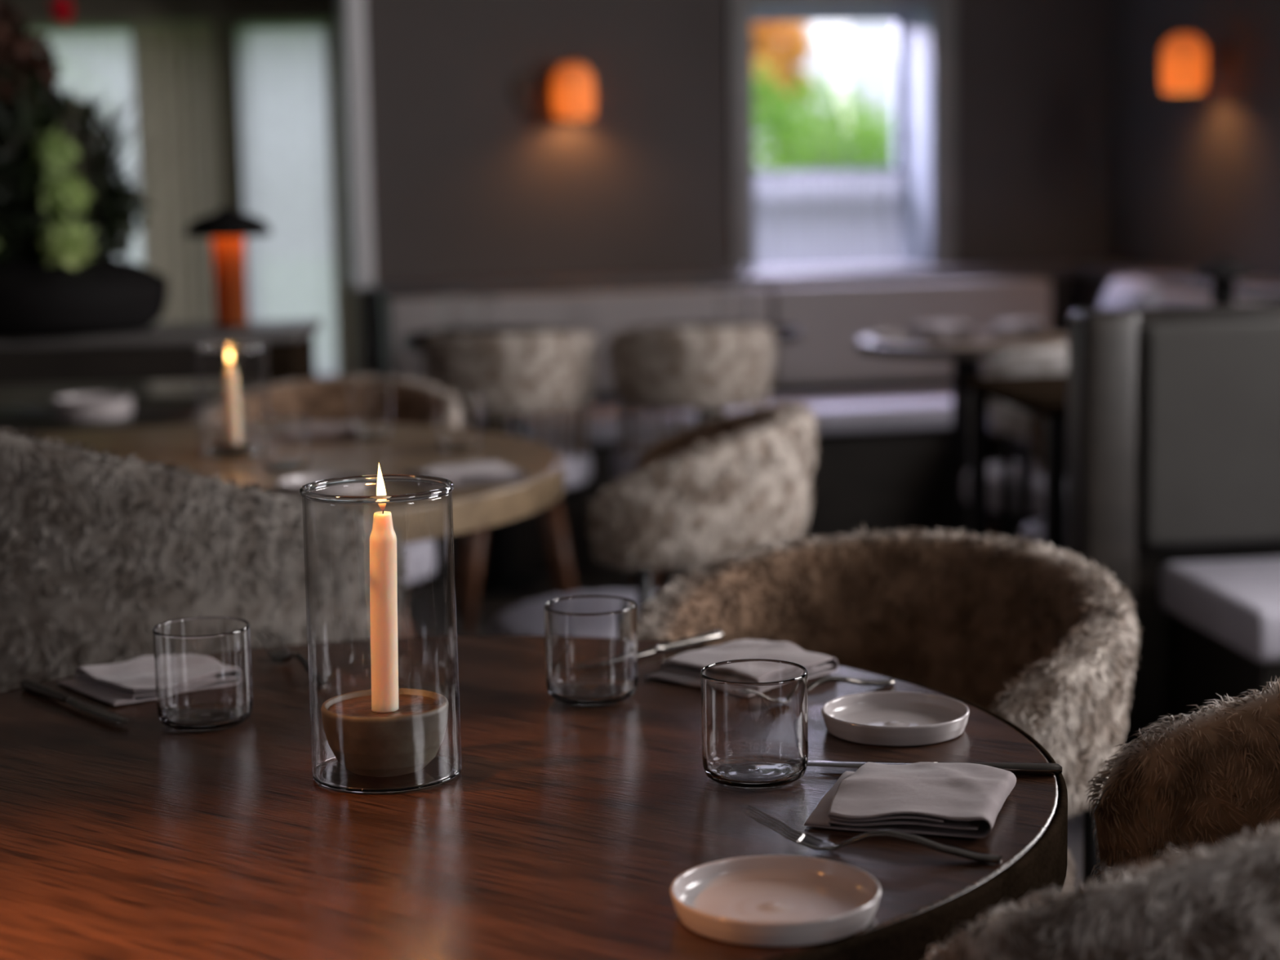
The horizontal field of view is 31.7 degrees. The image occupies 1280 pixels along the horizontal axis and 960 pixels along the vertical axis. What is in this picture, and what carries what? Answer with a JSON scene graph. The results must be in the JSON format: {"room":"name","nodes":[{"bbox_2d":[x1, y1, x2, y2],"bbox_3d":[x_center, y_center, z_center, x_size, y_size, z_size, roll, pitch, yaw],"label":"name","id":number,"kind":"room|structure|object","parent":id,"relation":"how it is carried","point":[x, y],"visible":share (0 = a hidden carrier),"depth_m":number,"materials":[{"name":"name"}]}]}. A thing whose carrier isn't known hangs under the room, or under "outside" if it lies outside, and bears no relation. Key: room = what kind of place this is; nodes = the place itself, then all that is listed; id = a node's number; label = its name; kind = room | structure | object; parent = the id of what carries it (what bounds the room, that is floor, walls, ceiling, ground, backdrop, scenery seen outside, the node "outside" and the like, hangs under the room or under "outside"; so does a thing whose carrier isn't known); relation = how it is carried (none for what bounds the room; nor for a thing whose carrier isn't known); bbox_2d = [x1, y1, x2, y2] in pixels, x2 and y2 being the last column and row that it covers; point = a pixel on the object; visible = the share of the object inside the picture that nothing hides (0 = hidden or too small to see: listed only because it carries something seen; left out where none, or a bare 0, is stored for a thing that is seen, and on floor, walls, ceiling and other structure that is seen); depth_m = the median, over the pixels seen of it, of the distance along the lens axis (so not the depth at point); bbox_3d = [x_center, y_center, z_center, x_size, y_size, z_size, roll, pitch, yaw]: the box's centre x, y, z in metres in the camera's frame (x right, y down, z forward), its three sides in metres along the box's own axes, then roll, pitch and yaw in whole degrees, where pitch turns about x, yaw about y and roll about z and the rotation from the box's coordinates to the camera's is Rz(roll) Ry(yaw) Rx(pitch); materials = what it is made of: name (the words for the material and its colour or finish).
{"room":"restaurant dining room","nodes":[
{"label":"restaurant dining room","id":0,"kind":"room"},
{"bbox_2d":[0,275,168,338],"bbox_3d":[-1.478,-0.439,5.662,0.580,0.130,0.580,-1,8,0],"label":"bowl","id":1,"kind":"object","parent":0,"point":[32,306],"depth_m":5.42,"materials":[{"name":"black ceramic"}]},
{"bbox_2d":[0,0,366,406],"bbox_3d":[-2.225,-1.311,8.388,2.600,2.800,0.150,-1,8,0],"label":"wall","id":2,"kind":"structure","parent":0,"point":[224,34],"depth_m":8.34,"materials":[{"name":"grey paint"}]},
{"bbox_2d":[18,26,130,30],"bbox_3d":[-2.159,-1.021,8.440,1.220,1.310,0.050,-1,8,0],"label":"window","id":3,"kind":"structure","parent":2,"relation":"in","point":[97,27],"depth_m":8.32,"materials":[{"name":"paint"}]},
{"bbox_2d":[26,27,142,265],"bbox_3d":[-2.084,-0.997,8.247,0.547,1.275,0.026,-1,8,0],"label":"window","id":4,"kind":"structure","parent":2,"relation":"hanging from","point":[108,52],"depth_m":8.18,"materials":[{"name":"white glass"}]},
{"bbox_2d":[3,0,337,28],"bbox_3d":[-2.247,-1.692,8.235,2.570,0.080,0.099,-1,8,0],"label":"trim","id":5,"kind":"structure","parent":2,"relation":"attached to","point":[234,11],"depth_m":8.19,"materials":[{"name":"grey paint"}]},
{"bbox_2d":[130,24,225,395],"bbox_3d":[-1.672,-0.977,8.210,0.300,1.330,0.053,-1,8,0],"label":"curtain","id":6,"kind":"object","parent":2,"relation":"hanging from","point":[190,190],"visible":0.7,"depth_m":8.19,"materials":[{"name":"beige fabric"}]},
{"bbox_2d":[235,24,337,376],"bbox_3d":[-1.248,-1.013,8.246,0.400,1.275,0.014,-1,8,0],"label":"window","id":7,"kind":"structure","parent":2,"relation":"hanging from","point":[282,71],"depth_m":8.23,"materials":[{"name":"white glass"}]},
{"bbox_2d":[240,22,364,378],"bbox_3d":[-1.255,-1.038,8.440,0.410,1.310,0.050,-1,8,0],"label":"window","id":8,"kind":"structure","parent":2,"relation":"in","point":[358,291],"depth_m":8.47,"materials":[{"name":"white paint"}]},
{"bbox_2d":[324,22,360,377],"bbox_3d":[-1.079,-0.988,8.210,0.085,1.330,0.034,-1,8,0],"label":"curtain","id":9,"kind":"object","parent":2,"relation":"hanging from","point":[346,297],"visible":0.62,"depth_m":8.22,"materials":[{"name":"grey fabric"}]},
{"bbox_2d":[364,289,373,377],"bbox_3d":[-0.855,-1.266,7.906,0.130,2.800,1.084,-1,8,0],"label":"wall","id":10,"kind":"structure","parent":0,"point":[367,292],"depth_m":7.47,"materials":[{"name":"grey paint"}]},
{"bbox_2d":[336,0,373,289],"bbox_3d":[-0.950,-1.588,7.388,0.062,1.910,0.330,-3,8,-12],"label":"trim","id":11,"kind":"structure","parent":10,"relation":"attached to","point":[350,13],"depth_m":7.32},
{"bbox_2d":[363,0,1111,377],"bbox_3d":[0.484,-1.273,7.781,2.880,2.800,0.340,-3,8,-12],"label":"wall","id":12,"kind":"structure","parent":0,"point":[468,182],"depth_m":7.51,"materials":[{"name":"grey paint"}]},
{"bbox_2d":[511,55,595,119],"bbox_3d":[-0.274,-1.284,7.384,0.273,0.204,0.140,4,10,32],"label":"wall sconce","id":13,"kind":"object","parent":12,"relation":"attached to","point":[572,82],"visible":1,"depth_m":7.31,"materials":[{"name":"orange glass"}]},
{"bbox_2d":[728,0,753,271],"bbox_3d":[0.339,-1.177,7.577,0.073,0.955,0.020,-3,8,-12],"label":"trim","id":14,"kind":"structure","parent":12,"relation":"attached to","point":[739,11],"depth_m":7.57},
{"bbox_2d":[373,261,1129,295],"bbox_3d":[0.408,-0.678,7.551,2.580,0.028,0.234,-3,8,-12],"label":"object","id":15,"kind":"structure","parent":12,"relation":"attached to","point":[1059,268],"depth_m":7.45,"materials":[{"name":"paint"}]},
{"bbox_2d":[750,4,933,271],"bbox_3d":[0.655,-1.185,7.831,0.647,0.885,0.340,-3,8,-12],"label":"window","id":16,"kind":"structure","parent":12,"relation":"in","point":[913,24],"depth_m":7.88,"materials":[{"name":"white paint"}]},
{"bbox_2d":[754,172,911,265],"bbox_3d":[0.651,-0.917,7.914,0.623,0.311,0.027,-3,8,-12],"label":"cafe curtain","id":17,"kind":"object","parent":16,"relation":"hanging from","point":[847,217],"visible":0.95,"depth_m":7.92,"materials":[{"name":"white fabric"}]},
{"bbox_2d":[754,262,930,271],"bbox_3d":[0.670,-0.731,7.867,0.645,0.026,0.280,-3,8,-12],"label":"trim","id":18,"kind":"structure","parent":12,"relation":"attached to","point":[900,264],"depth_m":7.85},
{"bbox_2d":[750,0,935,4],"bbox_3d":[0.684,-1.633,7.587,0.647,0.068,0.020,-3,8,-12],"label":"trim","id":19,"kind":"structure","parent":12,"relation":"attached to","point":[752,2],"depth_m":7.58,"materials":[{"name":"grey"}]},
{"bbox_2d":[934,0,956,266],"bbox_3d":[1.046,-1.212,7.726,0.073,0.955,0.020,-3,8,-12],"label":"trim","id":20,"kind":"structure","parent":12,"relation":"attached to","point":[945,11],"depth_m":7.72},
{"bbox_2d":[403,567,1083,892],"bbox_3d":[0.465,0.795,3.654,8.300,0.100,11.400,-1,8,0],"label":"floor","id":21,"kind":"structure","parent":0,"point":[428,612],"depth_m":6.45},
{"bbox_2d":[0,403,210,435],"bbox_3d":[-1.456,0.213,5.080,0.980,0.712,0.440,-1,8,0],"label":"table","id":22,"kind":"object","parent":21,"relation":"on","point":[42,419],"visible":0.08,"depth_m":4.96,"materials":[{"name":"black wood"}]},
{"bbox_2d":[54,407,133,422],"bbox_3d":[-1.203,-0.147,4.978,0.170,0.018,0.170,-1,8,0],"label":"plate","id":23,"kind":"object","parent":22,"relation":"on","point":[127,413],"visible":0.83,"depth_m":4.91,"materials":[{"name":"white ceramic"}]},
{"bbox_2d":[54,400,133,413],"bbox_3d":[-1.203,-0.160,4.976,0.170,0.018,0.170,-1,8,0],"label":"plate","id":24,"kind":"object","parent":23,"relation":"on","point":[129,406],"visible":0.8,"depth_m":4.90,"materials":[{"name":"white ceramic"}]},
{"bbox_2d":[53,392,133,407],"bbox_3d":[-1.204,-0.174,4.974,0.170,0.018,0.170,-1,8,0],"label":"plate","id":25,"kind":"object","parent":24,"relation":"on","point":[102,399],"visible":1,"depth_m":4.96,"materials":[{"name":"white ceramic"}]},
{"bbox_2d":[0,319,321,404],"bbox_3d":[-1.564,0.052,5.720,1.522,0.850,0.398,-2,8,-6],"label":"console","id":26,"kind":"object","parent":21,"relation":"on","point":[162,352],"visible":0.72,"depth_m":5.53,"materials":[{"name":"black wood"}]},
{"bbox_2d":[0,0,248,338],"bbox_3d":[-1.430,-0.790,5.580,1.021,0.847,0.670,-3,9,-15],"label":"potted plant","id":27,"kind":"object","parent":26,"relation":"on","point":[64,213],"visible":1,"depth_m":5.50,"materials":[{"name":"green plant"}]},
{"bbox_2d":[184,207,271,329],"bbox_3d":[-1.025,-0.530,5.640,0.214,0.300,0.214,-1,8,0],"label":"table lamp","id":28,"kind":"object","parent":26,"relation":"on","point":[228,228],"visible":1,"depth_m":5.60,"materials":[{"name":"black paint"}]},
{"bbox_2d":[0,423,411,692],"bbox_3d":[-0.931,0.365,2.997,1.131,0.999,0.803,2,9,19],"label":"chair","id":29,"kind":"object","parent":21,"relation":"on","point":[98,551],"visible":0.45,"depth_m":2.71,"materials":[{"name":"grey fabric"}]},
{"bbox_2d":[17,422,564,543],"bbox_3d":[-0.784,0.349,3.929,1.320,0.750,1.320,0,8,10],"label":"dining table","id":30,"kind":"object","parent":21,"relation":"on","point":[475,507],"visible":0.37,"depth_m":3.89,"materials":[{"name":"brown wood"}]},
{"bbox_2d":[193,342,269,457],"bbox_3d":[-0.725,-0.143,4.019,0.129,0.195,0.129,2,9,21],"label":"cylinder","id":31,"kind":"object","parent":30,"relation":"on","point":[211,453],"visible":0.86,"depth_m":4.00,"materials":[{"name":"clear glass"}]},
{"bbox_2d":[208,439,261,453],"bbox_3d":[-0.723,-0.059,4.032,0.092,0.018,0.092,-1,8,0],"label":"stone bowl","id":32,"kind":"object","parent":31,"relation":"in","point":[246,445],"visible":0.95,"depth_m":4.00,"materials":[{"name":"brown stone"}]},
{"bbox_2d":[224,351,241,444],"bbox_3d":[-0.726,-0.152,4.018,0.025,0.174,0.023,-1,8,0],"label":"taper candle","id":33,"kind":"object","parent":32,"relation":"on","point":[232,397],"visible":0.97,"depth_m":4.01,"materials":[{"name":"beige wax"}]},
{"bbox_2d":[260,413,310,470],"bbox_3d":[-0.601,-0.065,3.829,0.080,0.090,0.080,-1,8,0],"label":"water glass","id":34,"kind":"object","parent":30,"relation":"on","point":[285,437],"visible":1,"depth_m":3.80,"materials":[{"name":"clear glass"}]},
{"bbox_2d":[277,473,366,497],"bbox_3d":[-0.500,0.009,3.557,0.140,0.019,0.140,-1,8,0],"label":"bread plate","id":35,"kind":"object","parent":30,"relation":"on","point":[294,483],"visible":0.67,"depth_m":3.52,"materials":[{"name":"white ceramic"}]},
{"bbox_2d":[308,422,354,439],"bbox_3d":[-0.613,-0.094,4.268,0.154,0.020,0.145,-3,8,-10],"label":"napkin","id":36,"kind":"object","parent":30,"relation":"on","point":[319,430],"visible":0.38,"depth_m":4.22,"materials":[{"name":"grey fabric"}]},
{"bbox_2d":[348,382,392,439],"bbox_3d":[-0.502,-0.128,4.214,0.080,0.100,0.080,-1,8,0],"label":"water glass","id":37,"kind":"object","parent":30,"relation":"on","point":[371,407],"visible":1,"depth_m":4.18,"materials":[{"name":"clear glass"}]},
{"bbox_2d":[435,391,482,451],"bbox_3d":[-0.322,-0.104,4.026,0.080,0.100,0.080,-1,8,0],"label":"water glass","id":38,"kind":"object","parent":30,"relation":"on","point":[459,414],"visible":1,"depth_m":3.99,"materials":[{"name":"clear glass"}]},
{"bbox_2d":[404,461,526,489],"bbox_3d":[-0.293,-0.012,3.659,0.176,0.021,0.165,-6,10,-30],"label":"napkin","id":39,"kind":"object","parent":30,"relation":"on","point":[478,472],"visible":0.77,"depth_m":3.63,"materials":[{"name":"grey fabric"}]},
{"bbox_2d":[189,372,453,637],"bbox_3d":[-0.650,0.191,4.831,0.586,0.803,0.513,0,8,8],"label":"chair","id":40,"kind":"object","parent":21,"relation":"on","point":[324,399],"visible":0.2,"depth_m":4.90,"materials":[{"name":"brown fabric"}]},
{"bbox_2d":[400,327,579,593],"bbox_3d":[-0.421,-0.056,6.660,0.540,0.750,0.540,-1,8,0],"label":"dining table","id":41,"kind":"object","parent":21,"relation":"on","point":[500,577],"visible":0.41,"depth_m":6.66,"materials":[{"name":"brown wood"}]},
{"bbox_2d":[442,293,467,335],"bbox_3d":[-0.539,-0.482,6.578,0.070,0.120,0.070,-1,8,0],"label":"water glass","id":42,"kind":"object","parent":41,"relation":"on","point":[454,304],"visible":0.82,"depth_m":6.55,"materials":[{"name":"clear glass"}]},
{"bbox_2d":[472,297,497,334],"bbox_3d":[-0.449,-0.473,6.539,0.070,0.110,0.070,-1,8,0],"label":"water glass","id":43,"kind":"object","parent":41,"relation":"on","point":[484,308],"visible":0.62,"depth_m":6.51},
{"bbox_2d":[422,327,598,635],"bbox_3d":[-0.342,-0.011,6.083,0.480,0.828,0.480,-3,8,-10],"label":"chair","id":44,"kind":"object","parent":21,"relation":"on","point":[520,375],"visible":0.75,"depth_m":5.88,"materials":[{"name":"grey fabric"}]},
{"bbox_2d":[0,635,1067,959],"bbox_3d":[-0.186,0.621,1.992,1.102,0.750,1.102,-1,8,0],"label":"dining table","id":45,"kind":"object","parent":21,"relation":"on","point":[563,831],"visible":0.69,"depth_m":1.77,"materials":[{"name":"brown wood"}]},
{"bbox_2d":[20,679,128,723],"bbox_3d":[-0.548,0.215,2.183,0.019,0.010,0.219,-8,11,-39],"label":"table knife","id":46,"kind":"object","parent":45,"relation":"on","point":[28,685],"visible":1,"depth_m":2.18,"materials":[{"name":"metal"}]},
{"bbox_2d":[56,655,155,706],"bbox_3d":[-0.490,0.195,2.272,0.149,0.021,0.142,-8,10,-38],"label":"napkin","id":47,"kind":"object","parent":45,"relation":"on","point":[131,681],"visible":0.59,"depth_m":2.24,"materials":[{"name":"grey fabric"}]},
{"bbox_2d":[152,616,253,731],"bbox_3d":[-0.408,0.181,2.108,0.089,0.092,0.089,-1,8,0],"label":"water glass","id":48,"kind":"object","parent":45,"relation":"on","point":[202,665],"visible":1,"depth_m":2.07,"materials":[{"name":"clear glass"}]},
{"bbox_2d":[255,631,330,688],"bbox_3d":[-0.357,0.185,2.328,0.024,0.020,0.197,-5,9,-27],"label":"fork","id":49,"kind":"object","parent":45,"relation":"on","point":[280,655],"visible":0.97,"depth_m":2.34,"materials":[{"name":"metal"}]},
{"bbox_2d":[299,474,462,793],"bbox_3d":[-0.218,0.127,1.910,0.129,0.249,0.129,-4,9,-21],"label":"cylinder","id":50,"kind":"object","parent":45,"relation":"on","point":[331,774],"visible":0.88,"depth_m":1.90,"materials":[{"name":"clear glass"}]},
{"bbox_2d":[320,688,448,777],"bbox_3d":[-0.216,0.218,1.923,0.108,0.059,0.108,-1,8,0],"label":"stone bowl","id":51,"kind":"object","parent":50,"relation":"in","point":[404,740],"visible":0.94,"depth_m":1.89,"materials":[{"name":"brown stone"}]},
{"bbox_2d":[369,463,398,712],"bbox_3d":[-0.217,0.090,1.904,0.026,0.212,0.023,-1,8,0],"label":"taper candle","id":52,"kind":"object","parent":51,"relation":"on","point":[383,538],"visible":0.96,"depth_m":1.90,"materials":[{"name":"beige wax"}]},
{"bbox_2d":[543,595,637,705],"bbox_3d":[-0.047,0.165,2.176,0.089,0.092,0.089,-1,8,0],"label":"water glass","id":53,"kind":"object","parent":45,"relation":"on","point":[591,641],"visible":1,"depth_m":2.14,"materials":[{"name":"clear glass"}]},
{"bbox_2d":[637,631,724,656],"bbox_3d":[0.010,0.179,2.361,0.216,0.010,0.019,-9,11,-43],"label":"table knife","id":54,"kind":"object","parent":45,"relation":"on","point":[713,636],"visible":0.66,"depth_m":2.39,"materials":[{"name":"metal"}]},
{"bbox_2d":[644,639,838,687],"bbox_3d":[0.104,0.184,2.264,0.140,0.022,0.149,7,11,42],"label":"napkin","id":55,"kind":"object","parent":45,"relation":"on","point":[686,668],"visible":0.59,"depth_m":2.26,"materials":[{"name":"grey fabric"}]},
{"bbox_2d":[700,658,808,788],"bbox_3d":[0.096,0.204,1.887,0.089,0.092,0.089,-1,8,0],"label":"water glass","id":56,"kind":"object","parent":45,"relation":"on","point":[754,712],"visible":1,"depth_m":1.85,"materials":[{"name":"clear glass"}]},
{"bbox_2d":[670,854,881,946],"bbox_3d":[0.093,0.290,1.555,0.145,0.019,0.145,-1,8,0],"label":"bread plate","id":57,"kind":"object","parent":45,"relation":"on","point":[773,900],"visible":1,"depth_m":1.57,"materials":[{"name":"white ceramic"}]},
{"bbox_2d":[807,676,895,692],"bbox_3d":[0.169,0.199,2.162,0.191,0.020,0.024,-6,10,-33],"label":"fork","id":58,"kind":"object","parent":45,"relation":"on","point":[826,679],"visible":0.5,"depth_m":2.18,"materials":[{"name":"metal"}]},
{"bbox_2d":[742,804,1001,862],"bbox_3d":[0.172,0.265,1.683,0.194,0.028,0.024,1,9,17],"label":"fork","id":59,"kind":"object","parent":45,"relation":"on","point":[806,840],"visible":1,"depth_m":1.68,"materials":[{"name":"metal"}]},
{"bbox_2d":[821,691,969,746],"bbox_3d":[0.231,0.216,2.042,0.133,0.019,0.133,-1,8,0],"label":"bread plate","id":60,"kind":"object","parent":45,"relation":"on","point":[879,718],"visible":1,"depth_m":2.06,"materials":[{"name":"white ceramic"}]},
{"bbox_2d":[804,761,1016,838],"bbox_3d":[0.219,0.249,1.801,0.149,0.023,0.161,1,9,17],"label":"napkin","id":61,"kind":"object","parent":45,"relation":"on","point":[952,799],"visible":1,"depth_m":1.77,"materials":[{"name":"grey fabric"}]},
{"bbox_2d":[807,760,1062,775],"bbox_3d":[0.238,0.241,1.903,0.231,0.010,0.019,0,8,9],"label":"table knife","id":62,"kind":"object","parent":45,"relation":"on","point":[1016,768],"visible":0.48,"depth_m":1.89,"materials":[{"name":"metal"}]},
{"bbox_2d":[488,399,819,635],"bbox_3d":[0.025,0.287,3.939,0.577,0.844,0.587,0,8,10],"label":"chair","id":63,"kind":"object","parent":21,"relation":"on","point":[700,494],"visible":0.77,"depth_m":3.67,"materials":[{"name":"grey fabric"}]},
{"bbox_2d":[605,322,777,591],"bbox_3d":[0.143,-0.025,6.114,0.463,0.830,0.477,-2,8,-6],"label":"chair","id":64,"kind":"object","parent":21,"relation":"on","point":[700,370],"visible":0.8,"depth_m":5.89,"materials":[{"name":"grey fabric"}]},
{"bbox_2d":[617,322,800,582],"bbox_3d":[0.209,-0.071,6.680,0.540,0.750,0.540,-1,8,0],"label":"dining table","id":65,"kind":"object","parent":21,"relation":"on","point":[784,333],"visible":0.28,"depth_m":6.63,"materials":[{"name":"brown wood"}]},
{"bbox_2d":[717,263,749,327],"bbox_3d":[0.272,-0.530,6.553,0.090,0.192,0.090,-1,8,0],"label":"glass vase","id":66,"kind":"object","parent":65,"relation":"on","point":[733,278],"visible":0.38,"depth_m":6.52,"materials":[{"name":"clear glass"}]},
{"bbox_2d":[378,273,1079,580],"bbox_3d":[0.487,-0.212,7.332,2.560,0.830,0.819,-3,8,-12],"label":"banquette","id":67,"kind":"object","parent":21,"relation":"on","point":[884,462],"visible":0.36,"depth_m":7.20,"materials":[{"name":"grey leather"}]},
{"bbox_2d":[481,386,952,444],"bbox_3d":[0.514,-0.213,7.183,2.550,0.075,0.520,-3,8,-12],"label":"seat cushion","id":68,"kind":"object","parent":67,"relation":"on","point":[842,412],"depth_m":6.99,"materials":[{"name":"grey fabric"}]},
{"bbox_2d":[636,523,1143,897],"bbox_3d":[0.299,0.487,2.651,0.588,0.812,0.517,5,11,38],"label":"chair","id":69,"kind":"object","parent":21,"relation":"on","point":[1042,640],"visible":0.53,"depth_m":2.73,"materials":[{"name":"brown fabric"}]},
{"bbox_2d":[856,329,1067,535],"bbox_3d":[0.900,-0.016,6.215,0.600,0.750,0.600,-1,8,0],"label":"dining table","id":70,"kind":"object","parent":21,"relation":"on","point":[966,356],"visible":0.49,"depth_m":6.13,"materials":[{"name":"brown wood"}]},
{"bbox_2d":[872,331,916,342],"bbox_3d":[0.693,-0.389,6.130,0.120,0.019,0.120,-1,8,0],"label":"bread plate","id":71,"kind":"object","parent":70,"relation":"on","point":[886,336],"visible":0.98,"depth_m":6.09,"materials":[{"name":"white ceramic"}]},
{"bbox_2d":[909,320,974,342],"bbox_3d":[0.809,-0.405,6.115,0.165,0.050,0.146,-2,8,-8],"label":"napkin","id":72,"kind":"object","parent":70,"relation":"on","point":[940,331],"visible":0.97,"depth_m":6.08,"materials":[{"name":"grey fabric"}]},
{"bbox_2d":[985,318,1042,337],"bbox_3d":[1.024,-0.417,6.179,0.154,0.047,0.136,0,8,10],"label":"napkin","id":73,"kind":"object","parent":70,"relation":"on","point":[1028,327],"visible":1,"depth_m":6.14,"materials":[{"name":"grey fabric"}]},
{"bbox_2d":[962,342,1067,538],"bbox_3d":[1.023,0.043,5.567,0.455,0.821,0.505,7,12,44],"label":"chair","id":74,"kind":"object","parent":21,"relation":"on","point":[1011,421],"visible":0.16,"depth_m":5.39,"materials":[{"name":"grey fabric"}]},
{"bbox_2d":[963,373,1067,552],"bbox_3d":[1.078,0.168,4.929,0.600,0.750,0.600,-2,8,-8],"label":"square table","id":75,"kind":"object","parent":21,"relation":"on","point":[1044,395],"visible":0.42,"depth_m":4.84,"materials":[{"name":"brown wood"}]},
{"bbox_2d":[1018,413,1066,550],"bbox_3d":[1.028,0.186,4.921,0.400,0.724,0.538,0,8,10],"label":"chair","id":76,"kind":"object","parent":21,"relation":"on","point":[1033,530],"visible":0.07,"depth_m":4.99,"materials":[{"name":"black wood"}]},
{"bbox_2d":[924,676,1279,959],"bbox_3d":[0.534,0.563,1.711,0.650,0.921,0.606,0,8,6],"label":"chair","id":77,"kind":"object","parent":21,"relation":"on","point":[1187,816],"visible":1,"depth_m":1.45,"materials":[{"name":"brown fabric"}]},
{"bbox_2d":[988,275,1279,541],"bbox_3d":[1.462,-0.172,6.936,0.819,0.830,1.490,-3,8,-12],"label":"banquette","id":78,"kind":"object","parent":21,"relation":"on","point":[1089,291],"visible":0.03,"depth_m":6.85,"materials":[{"name":"grey fabric"}]},
{"bbox_2d":[988,414,1031,446],"bbox_3d":[1.377,-0.147,6.621,0.520,0.075,0.910,-3,8,-12],"label":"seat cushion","id":79,"kind":"object","parent":78,"relation":"on","point":[1019,442],"depth_m":6.80,"materials":[{"name":"grey fabric"}]},
{"bbox_2d":[1098,276,1161,310],"bbox_3d":[1.455,-0.414,6.802,0.152,0.391,0.340,-3,8,-12],"label":"cushion","id":80,"kind":"object","parent":78,"relation":"on","point":[1122,293],"visible":0.2,"depth_m":6.71,"materials":[{"name":"grey fabric"}]},
{"bbox_2d":[1066,303,1279,753],"bbox_3d":[1.620,0.156,4.232,1.522,0.955,0.574,-2,8,-7],"label":"booth","id":81,"kind":"object","parent":21,"relation":"on","point":[1173,413],"visible":0.76,"depth_m":4.30,"materials":[{"name":"grey leather"}]},
{"bbox_2d":[1136,320,1279,546],"bbox_3d":[1.645,-0.108,4.415,1.390,0.425,0.085,-2,8,-7],"label":"cushion","id":82,"kind":"object","parent":81,"relation":"on","point":[1208,392],"depth_m":4.31,"materials":[{"name":"grey fabric"}]},
{"bbox_2d":[1160,557,1279,662],"bbox_3d":[1.707,0.213,4.210,1.360,0.095,0.494,-2,8,-7],"label":"seat cushion","id":83,"kind":"object","parent":81,"relation":"on","point":[1233,602],"depth_m":4.12,"materials":[{"name":"grey fabric"}]},
{"bbox_3d":[1.530,0.008,5.968,0.440,0.750,0.440,-1,8,0],"label":"dining table","id":84,"kind":"object","parent":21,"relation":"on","visible":0},
{"bbox_2d":[1193,257,1253,305],"bbox_3d":[1.522,-0.470,5.888,0.154,0.216,0.154,-1,8,0],"label":"table lamp","id":85,"kind":"object","parent":84,"relation":"on","point":[1223,273],"visible":0.78,"depth_m":5.85,"materials":[{"name":"black metal"}]},
{"bbox_2d":[1107,0,1279,279],"bbox_3d":[2.805,-0.609,2.935,0.200,2.800,10.200,-3,8,-12],"label":"wall","id":86,"kind":"structure","parent":0,"point":[1194,177],"depth_m":7.22,"materials":[{"name":"grey paint"}]},
{"bbox_2d":[1072,263,1279,299],"bbox_3d":[1.827,-0.556,6.534,0.234,0.028,2.364,-3,8,-12],"label":"trim","id":87,"kind":"structure","parent":86,"relation":"attached to","point":[1266,287],"depth_m":6.98,"materials":[{"name":"paint"}]},
{"bbox_2d":[1160,25,1233,93],"bbox_3d":[1.712,-1.303,6.979,0.204,0.204,0.140,-3,8,-12],"label":"wall sconce","id":88,"kind":"object","parent":86,"relation":"attached to","point":[1184,55],"visible":1,"depth_m":6.93,"materials":[{"name":"orange glass"}]},
{"label":"outside","id":89,"kind":"structure","parent":0,"visible":0},
{"bbox_3d":[-0.028,-1.478,19.642,28.000,0.100,20.700,-1,8,0],"label":"ground","id":90,"kind":"structure","parent":89,"visible":0},
{"bbox_2d":[752,22,815,169],"bbox_3d":[0.720,-1.745,13.212,0.633,2.262,0.587,-1,8,0],"label":"tree","id":91,"kind":"object","parent":90,"relation":"on","point":[796,51],"visible":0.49,"depth_m":12.99,"materials":[{"name":"orange plant"}]},
{"bbox_2d":[752,61,893,170],"bbox_3d":[1.291,-1.285,12.192,1.820,2.011,1.433,-5,9,-27],"label":"bush","id":92,"kind":"object","parent":90,"relation":"on","point":[811,157],"visible":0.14,"depth_m":12.01,"materials":[{"name":"green plant"}]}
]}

